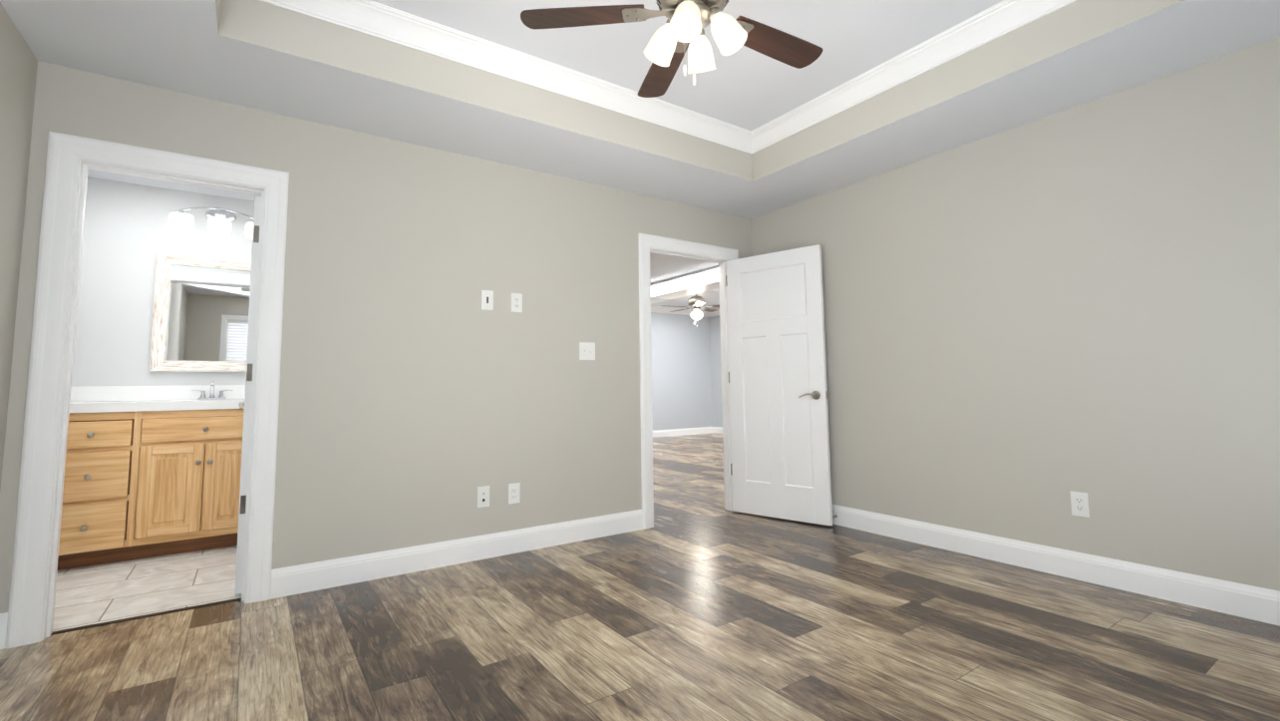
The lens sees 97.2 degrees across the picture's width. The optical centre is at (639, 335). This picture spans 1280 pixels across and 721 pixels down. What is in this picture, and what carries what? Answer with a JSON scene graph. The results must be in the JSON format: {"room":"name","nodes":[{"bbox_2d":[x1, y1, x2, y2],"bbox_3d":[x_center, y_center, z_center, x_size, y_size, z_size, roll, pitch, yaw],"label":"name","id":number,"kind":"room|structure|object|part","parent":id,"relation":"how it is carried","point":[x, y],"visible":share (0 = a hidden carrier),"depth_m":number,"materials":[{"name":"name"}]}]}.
{"room":"empty bedroom","nodes":[
{"label":"empty bedroom","id":0,"kind":"room"},
{"bbox_2d":[0,2,37,491],"bbox_3d":[-1.582,-0.335,0.790,0.110,2.860,3.730,3,-6,-34],"label":"wall","id":1,"kind":"structure","parent":0,"point":[18,68],"depth_m":2.26,"materials":[{"name":"beige paint"}]},
{"bbox_2d":[0,612,7,648],"bbox_3d":[-1.516,1.026,0.720,0.030,0.136,3.700,3,-6,-34],"label":"baseboard","id":2,"kind":"structure","parent":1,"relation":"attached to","point":[3,616],"depth_m":2.24,"materials":[{"name":"white wood"}]},
{"bbox_2d":[52,545,241,631],"bbox_3d":[-2.801,1.326,3.146,1.215,0.005,1.615,3,-6,-34],"label":"floor","id":3,"kind":"structure","parent":0,"point":[98,593],"depth_m":2.92,"materials":[{"name":"beige tile"}]},
{"bbox_2d":[56,380,245,570],"bbox_3d":[-3.051,0.832,3.648,1.094,1.072,0.587,3,-6,-34],"label":"bathroom vanity","id":4,"kind":"object","parent":3,"relation":"on","point":[152,471],"visible":0.9,"depth_m":3.42,"materials":[{"name":"brown wood"}]},
{"bbox_3d":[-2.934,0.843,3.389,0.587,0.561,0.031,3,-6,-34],"label":"knob","id":5,"kind":"part","parent":4,"relation":"part of","materials":[{"name":"silver metal"}]},
{"bbox_2d":[190,380,233,400],"bbox_3d":[-2.990,0.384,3.943,0.238,0.128,0.119,3,-6,-34],"label":"faucet","id":6,"kind":"object","parent":4,"relation":"on","point":[202,395],"depth_m":3.95,"materials":[{"name":"silver metal"}]},
{"bbox_2d":[71,177,254,386],"bbox_3d":[-2.373,0.050,2.616,1.200,2.440,0.004,3,-6,-34],"label":"wall","id":7,"kind":"structure","parent":0,"point":[129,233],"depth_m":2.63,"materials":[{"name":"paint"}]},
{"bbox_2d":[149,252,251,371],"bbox_3d":[-3.058,-0.152,4.077,0.698,0.828,0.034,3,-6,-34],"label":"bathroom mirror","id":8,"kind":"object","parent":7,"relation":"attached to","point":[200,314],"visible":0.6,"depth_m":4.03,"materials":[{"name":"white wood"}]},
{"bbox_2d":[168,206,253,239],"bbox_3d":[-3.035,-0.828,4.082,0.568,0.208,0.161,3,-6,-34],"label":"sconce","id":9,"kind":"object","parent":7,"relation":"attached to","point":[219,221],"visible":0.77,"depth_m":4.01,"materials":[{"name":"white glass"}]},
{"bbox_2d":[87,169,261,201],"bbox_3d":[-2.840,-1.151,3.380,1.215,0.100,1.590,3,-6,-34],"label":"ceiling","id":10,"kind":"structure","parent":0,"point":[162,183],"depth_m":3.92,"materials":[{"name":"white paint"}]},
{"bbox_2d":[0,60,752,613],"bbox_3d":[-0.884,-0.092,3.588,4.440,2.860,0.110,3,-6,-34],"label":"wall","id":11,"kind":"structure","parent":0,"point":[423,396],"depth_m":3.24,"materials":[{"name":"beige paint"}]},
{"bbox_2d":[4,130,289,647],"bbox_3d":[-2.213,0.204,2.645,0.882,2.135,0.158,3,-6,-34],"label":"door frame","id":12,"kind":"structure","parent":11,"relation":"attached to","point":[66,153],"depth_m":2.45,"materials":[{"name":"white wood"}]},
{"bbox_3d":[-2.212,0.246,2.641,0.712,2.050,0.116,3,-6,-34],"label":"bathroom door jamb","id":13,"kind":"part","parent":12,"relation":"part of","materials":[{"name":"white wood"}]},
{"bbox_2d":[234,195,261,594],"bbox_3d":[-2.151,0.296,3.141,0.135,2.015,0.720,3,-6,-34],"label":"bathroom door","id":14,"kind":"structure","parent":11,"relation":"in","point":[246,416],"depth_m":2.87,"materials":[{"name":"painted wood"},{"name":"brushed nickel"}]},
{"bbox_2d":[270,509,642,599],"bbox_3d":[-0.892,1.257,3.374,2.205,0.136,0.014,3,-6,-34],"label":"baseboard","id":15,"kind":"structure","parent":11,"relation":"attached to","point":[294,579],"depth_m":3.20,"materials":[{"name":"white wood"}]},
{"bbox_2d":[477,485,489,507],"bbox_3d":[-0.935,0.964,3.374,0.075,0.122,0.013,3,-6,-34],"label":"outlet","id":16,"kind":"object","parent":11,"relation":"attached to","point":[482,496],"visible":1,"depth_m":3.37,"materials":[{"name":"white plastic"}]},
{"bbox_2d":[481,290,493,310],"bbox_3d":[-0.944,-0.219,3.488,0.075,0.122,0.007,3,-6,-34],"label":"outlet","id":17,"kind":"object","parent":11,"relation":"attached to","point":[486,299],"visible":1,"depth_m":3.49,"materials":[{"name":"white plastic"}]},
{"bbox_2d":[508,482,520,504],"bbox_3d":[-0.777,0.975,3.485,0.075,0.122,0.008,3,-6,-34],"label":"duplex electrical outlet","id":18,"kind":"object","parent":11,"relation":"attached to","point":[513,492],"visible":1,"depth_m":3.48,"materials":[{"name":"white plastic"}]},
{"bbox_2d":[510,293,522,312],"bbox_3d":[-0.786,-0.209,3.596,0.075,0.122,0.008,3,-6,-34],"label":"outlet","id":19,"kind":"object","parent":11,"relation":"attached to","point":[515,302],"visible":1,"depth_m":3.59,"materials":[{"name":"white plastic"}]},
{"bbox_2d":[579,341,595,359],"bbox_3d":[-0.357,0.107,3.853,0.122,0.122,0.021,3,-6,-34],"label":"switch plate","id":20,"kind":"object","parent":11,"relation":"attached to","point":[586,350],"visible":1,"depth_m":3.86,"materials":[{"name":"white plastic"}]},
{"bbox_2d":[638,232,738,529],"bbox_3d":[0.384,0.329,4.425,1.010,2.140,0.158,3,-6,-34],"label":"door frame","id":21,"kind":"structure","parent":11,"relation":"attached to","point":[646,242],"depth_m":4.22,"materials":[{"name":"white wood"}]},
{"bbox_3d":[0.735,0.312,4.618,0.003,1.629,0.032,3,-6,-34],"label":"main door jamb leaf","id":22,"kind":"part","parent":21,"relation":"part of","materials":[{"name":"white wood"}]},
{"bbox_2d":[726,244,832,526],"bbox_3d":[1.042,0.362,4.318,0.801,2.015,0.035,-5,-7,40],"label":"door","id":23,"kind":"structure","parent":11,"relation":"in","point":[781,458],"depth_m":4.28,"materials":[{"name":"white wood"}]},
{"bbox_2d":[798,390,820,399],"bbox_3d":[1.253,0.436,4.134,0.151,0.064,0.167,3,-6,-34],"label":"door handle","id":24,"kind":"object","parent":23,"relation":"attached to","point":[815,395],"depth_m":4.07,"materials":[{"name":"silver metal"}]},
{"bbox_2d":[0,432,1279,720],"bbox_3d":[0.540,1.534,5.563,9.150,0.060,9.680,3,-6,-34],"label":"floor","id":25,"kind":"structure","parent":0,"point":[698,602],"depth_m":2.21,"materials":[{"name":"wood"}]},
{"bbox_2d":[50,597,241,635],"bbox_3d":[-2.207,1.266,2.560,0.672,0.004,0.036,3,-6,-34],"label":"threshold strip","id":26,"kind":"object","parent":25,"relation":"on","point":[140,617],"visible":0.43,"depth_m":2.53,"materials":[{"name":"brown wood"}]},
{"bbox_2d":[0,0,1279,218],"bbox_3d":[0.234,-1.403,2.148,4.330,0.305,3.730,3,-6,-34],"label":"ceiling","id":27,"kind":"structure","parent":0,"point":[261,56],"depth_m":2.77,"materials":[{"name":"beige paint"}]},
{"bbox_2d":[259,0,755,153],"bbox_3d":[-0.429,-1.406,3.115,3.030,0.108,0.094,3,-6,-34],"label":"crown molding","id":28,"kind":"structure","parent":27,"relation":"attached to","point":[400,27],"depth_m":2.94,"materials":[{"name":"white"}]},
{"bbox_2d":[749,0,1076,151],"bbox_3d":[1.436,-1.440,2.995,0.094,0.108,2.220,3,-6,-34],"label":"crown molding","id":29,"kind":"structure","parent":27,"relation":"attached to","point":[1006,16],"depth_m":2.99,"materials":[{"name":"white"}]},
{"bbox_2d":[649,253,719,309],"bbox_3d":[-0.144,-0.849,7.666,7.875,0.320,5.620,3,-6,-34],"label":"ceiling","id":30,"kind":"structure","parent":0,"point":[678,281],"depth_m":8.06,"materials":[{"name":"white paint"}]},
{"bbox_2d":[669,293,719,326],"bbox_3d":[0.899,-0.455,9.252,1.193,0.647,1.155,3,-6,-34],"label":"room ceiling fan","id":31,"kind":"object","parent":30,"relation":"hanging from","point":[697,303],"visible":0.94,"depth_m":9.14,"materials":[{"name":"silver metal"}]},
{"bbox_3d":[0.929,-0.333,9.210,0.200,0.134,0.200,3,-6,-34],"label":"lamp shade","id":32,"kind":"part","parent":31,"relation":"part of","materials":[{"name":"white glass"}]},
{"bbox_2d":[650,312,722,430],"bbox_3d":[-0.130,0.257,7.567,8.095,2.860,5.840,3,-6,-34],"label":"wall","id":33,"kind":"structure","parent":0,"point":[686,375],"depth_m":11.69,"materials":[{"name":"paint"}]},
{"bbox_2d":[650,305,709,317],"bbox_3d":[-1.707,-0.625,9.930,7.875,0.120,0.100,3,-6,-34],"label":"crown molding","id":34,"kind":"structure","parent":33,"relation":"attached to","point":[660,309],"depth_m":11.57,"materials":[{"name":"white"}]},
{"bbox_2d":[652,426,712,437],"bbox_3d":[-1.576,1.846,9.829,7.575,0.136,0.014,3,-6,-34],"label":"baseboard","id":35,"kind":"structure","parent":33,"relation":"attached to","point":[683,432],"depth_m":11.49,"materials":[{"name":"white wood"}]},
{"bbox_2d":[708,309,719,317],"bbox_3d":[3.089,-0.695,9.821,0.100,0.120,5.520,3,-6,-34],"label":"crown molding","id":36,"kind":"structure","parent":33,"relation":"attached to","point":[715,313],"depth_m":11.99,"materials":[{"name":"white"}]},
{"bbox_2d":[712,426,722,433],"bbox_3d":[3.053,1.783,9.771,0.014,0.136,5.280,3,-6,-34],"label":"baseboard","id":37,"kind":"structure","parent":33,"relation":"attached to","point":[717,430],"depth_m":11.83,"materials":[{"name":"white wood"}]},
{"bbox_2d":[371,0,1002,130],"bbox_3d":[0.231,-1.612,2.167,4.550,0.115,3.950,3,-6,-34],"label":"ceiling","id":38,"kind":"structure","parent":0,"point":[746,88],"depth_m":2.86,"materials":[{"name":"white paint"}]},
{"bbox_2d":[520,0,822,97],"bbox_3d":[0.245,-1.230,2.159,1.240,0.647,1.276,3,-6,-34],"label":"ceiling fan","id":39,"kind":"object","parent":38,"relation":"hanging from","point":[677,33],"visible":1,"depth_m":2.18,"materials":[{"name":"brown wood"}]},
{"bbox_2d":[751,36,1279,591],"bbox_3d":[2.078,-0.155,3.298,0.110,2.860,3.950,3,-6,-34],"label":"wall","id":40,"kind":"structure","parent":0,"point":[1029,326],"depth_m":2.91,"materials":[{"name":"beige paint"}]},
{"bbox_2d":[832,504,1279,626],"bbox_3d":[2.024,1.200,3.146,0.040,0.136,3.700,3,-6,-34],"label":"baseboard","id":41,"kind":"structure","parent":40,"relation":"attached to","point":[1261,604],"depth_m":2.84,"materials":[{"name":"white wood"}]},
{"bbox_2d":[1070,490,1089,517],"bbox_3d":[2.244,0.861,2.879,0.008,0.122,0.075,3,-6,-34],"label":"outlet","id":42,"kind":"object","parent":40,"relation":"attached to","point":[1080,503],"visible":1,"depth_m":2.88,"materials":[{"name":"white plastic"}]}
]}

